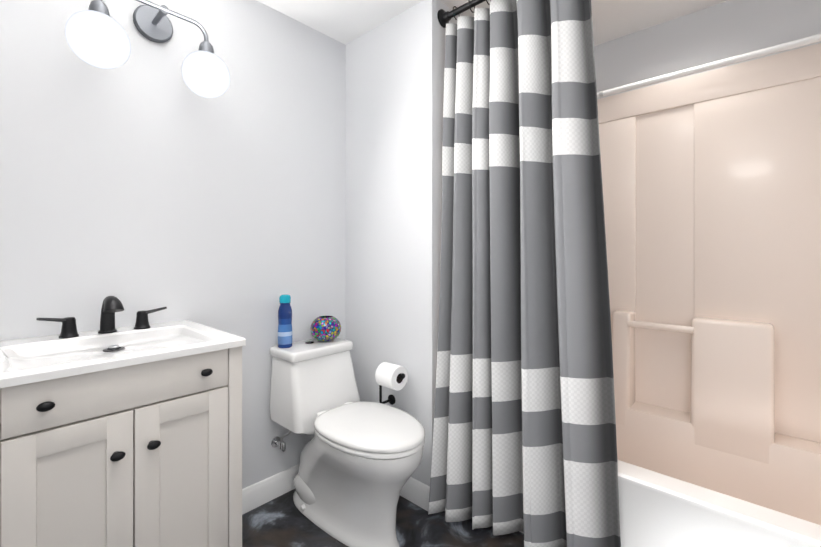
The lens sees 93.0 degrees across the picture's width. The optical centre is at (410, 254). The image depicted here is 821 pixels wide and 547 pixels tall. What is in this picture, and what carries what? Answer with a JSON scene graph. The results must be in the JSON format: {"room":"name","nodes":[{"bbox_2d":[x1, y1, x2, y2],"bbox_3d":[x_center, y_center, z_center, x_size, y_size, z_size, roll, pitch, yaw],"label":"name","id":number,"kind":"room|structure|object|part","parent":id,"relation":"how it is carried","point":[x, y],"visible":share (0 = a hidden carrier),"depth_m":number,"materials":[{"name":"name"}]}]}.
{"room":"bathroom","nodes":[
{"label":"bathroom","id":0,"kind":"room"},
{"bbox_2d":[0,0,345,488],"bbox_3d":[-1.177,-0.006,1.139,0.100,2.130,2.600,0,0,42],"label":"wall","id":1,"kind":"structure","parent":0,"point":[144,177],"depth_m":1.44,"materials":[{"name":"white paint"}]},
{"bbox_2d":[65,0,229,97],"bbox_3d":[-0.840,-0.710,1.282,0.204,0.307,0.454,0,0,42],"label":"sconce","id":2,"kind":"object","parent":1,"relation":"attached to","point":[96,35],"visible":1,"depth_m":1.28,"materials":[{"name":"white glass"}]},
{"bbox_3d":[-0.922,-0.633,1.155,0.154,0.154,0.154,0,0,42],"label":"globe","id":3,"kind":"part","parent":2,"relation":"part of"},
{"bbox_3d":[-0.721,-0.633,1.376,0.154,0.154,0.154,0,0,42],"label":"globe","id":4,"kind":"part","parent":2,"relation":"part of"},
{"bbox_2d":[242,464,298,514],"bbox_3d":[-0.578,1.012,1.711,0.014,0.095,0.718,0,0,42],"label":"baseboard","id":5,"kind":"structure","parent":1,"relation":"attached to","point":[260,493],"depth_m":1.67,"materials":[{"name":"white wood"}]},
{"bbox_2d":[271,430,291,451],"bbox_3d":[-0.554,0.786,1.685,0.093,0.115,0.047,0,0,32],"label":"supply valve","id":6,"kind":"object","parent":1,"relation":"attached to","point":[278,441],"visible":0.9,"depth_m":1.67,"materials":[{"name":"silver metal"}]},
{"bbox_2d":[346,6,413,477],"bbox_3d":[-0.125,-0.006,1.871,0.470,2.130,0.100,0,0,42],"label":"wall","id":7,"kind":"structure","parent":0,"point":[379,194],"depth_m":1.81,"materials":[{"name":"white paint"}]},
{"bbox_2d":[375,362,407,404],"bbox_3d":[-0.080,0.575,1.680,0.163,0.209,0.121,0,0,42],"label":"toilet paper holder","id":8,"kind":"object","parent":7,"relation":"attached to","point":[391,376],"visible":0.96,"depth_m":1.64,"materials":[{"name":"white paper"}]},
{"bbox_2d":[400,477,429,510],"bbox_3d":[-0.127,1.012,1.794,0.570,0.095,0.014,0,0,42],"label":"baseboard","id":9,"kind":"structure","parent":7,"relation":"attached to","point":[415,491],"depth_m":1.65,"materials":[{"name":"white wood"}]},
{"bbox_2d":[242,489,523,546],"bbox_3d":[-0.075,1.108,0.723,2.290,0.100,3.470,0,0,42],"label":"floor","id":10,"kind":"structure","parent":0,"point":[282,521],"depth_m":1.49,"materials":[{"name":"concrete"}]},
{"bbox_2d":[0,296,245,546],"bbox_3d":[-0.826,0.592,1.085,0.488,0.933,0.534,0,0,42],"label":"bathroom vanity","id":11,"kind":"object","parent":10,"relation":"on","point":[111,435],"visible":1,"depth_m":0.95,"materials":[{"name":"grey wood"}]},
{"bbox_2d":[269,338,424,546],"bbox_3d":[-0.242,0.724,1.542,0.706,0.670,0.334,0,0,42],"label":"toilet","id":12,"kind":"object","parent":10,"relation":"on","point":[359,463],"visible":1,"depth_m":1.46,"materials":[{"name":"white ceramic"}]},
{"bbox_2d":[278,294,291,347],"bbox_3d":[-0.532,0.281,1.654,0.060,0.222,0.060,0,0,42],"label":"bottle","id":13,"kind":"object","parent":12,"relation":"on","point":[285,325],"visible":1,"depth_m":1.63,"materials":[{"name":"blue plastic"}]},
{"bbox_2d":[310,316,340,341],"bbox_3d":[-0.388,0.339,1.783,0.140,0.107,0.140,0,0,42],"label":"vase","id":14,"kind":"object","parent":12,"relation":"on","point":[325,328],"visible":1,"depth_m":1.73,"materials":[{"name":"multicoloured glass"}]},
{"bbox_2d":[519,43,820,546],"bbox_3d":[0.982,0.139,1.460,1.514,1.840,0.750,0,0,42],"label":"shower","id":15,"kind":"object","parent":10,"relation":"on","point":[711,182],"visible":0.65,"depth_m":1.57,"materials":[{"name":"white plastic"}]},
{"bbox_2d":[597,34,820,97],"bbox_3d":[1.109,-0.741,1.600,1.461,0.034,0.034,0,0,42],"label":"rail","id":16,"kind":"object","parent":15,"relation":"attached to","point":[755,54],"visible":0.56,"depth_m":1.51,"materials":[{"name":"white metal"}]},
{"bbox_2d":[414,0,458,486],"bbox_3d":[0.379,-0.006,2.001,0.100,2.130,0.970,0,0,42],"label":"wall","id":17,"kind":"structure","parent":0,"point":[429,47],"depth_m":1.64,"materials":[{"name":"white paint"}]},
{"bbox_2d":[437,0,485,27],"bbox_3d":[0.698,-1.003,1.149,1.518,0.072,0.072,0,0,42],"label":"curtain rod","id":18,"kind":"object","parent":17,"relation":"attached to","point":[444,18],"visible":0.96,"depth_m":1.62,"materials":[{"name":"black metal"}]},
{"bbox_2d":[428,0,620,546],"bbox_3d":[0.372,0.005,1.395,0.660,2.063,0.173,0,0,42],"label":"shower curtain","id":19,"kind":"object","parent":18,"relation":"hanging from","point":[524,436],"visible":1,"depth_m":1.38,"materials":[{"name":"fabric"}]},
{"bbox_2d":[257,0,728,45],"bbox_3d":[-0.075,-1.122,0.724,2.290,0.100,3.470,0,0,42],"label":"ceiling","id":20,"kind":"structure","parent":0,"point":[345,22],"depth_m":1.73,"materials":[{"name":"white paint"}]},
{"bbox_2d":[594,0,820,98],"bbox_3d":[1.308,-0.006,1.743,1.620,2.130,0.100,0,0,42],"label":"wall","id":21,"kind":"structure","parent":0,"point":[725,30],"depth_m":1.70,"materials":[{"name":"white paint"}]}
]}

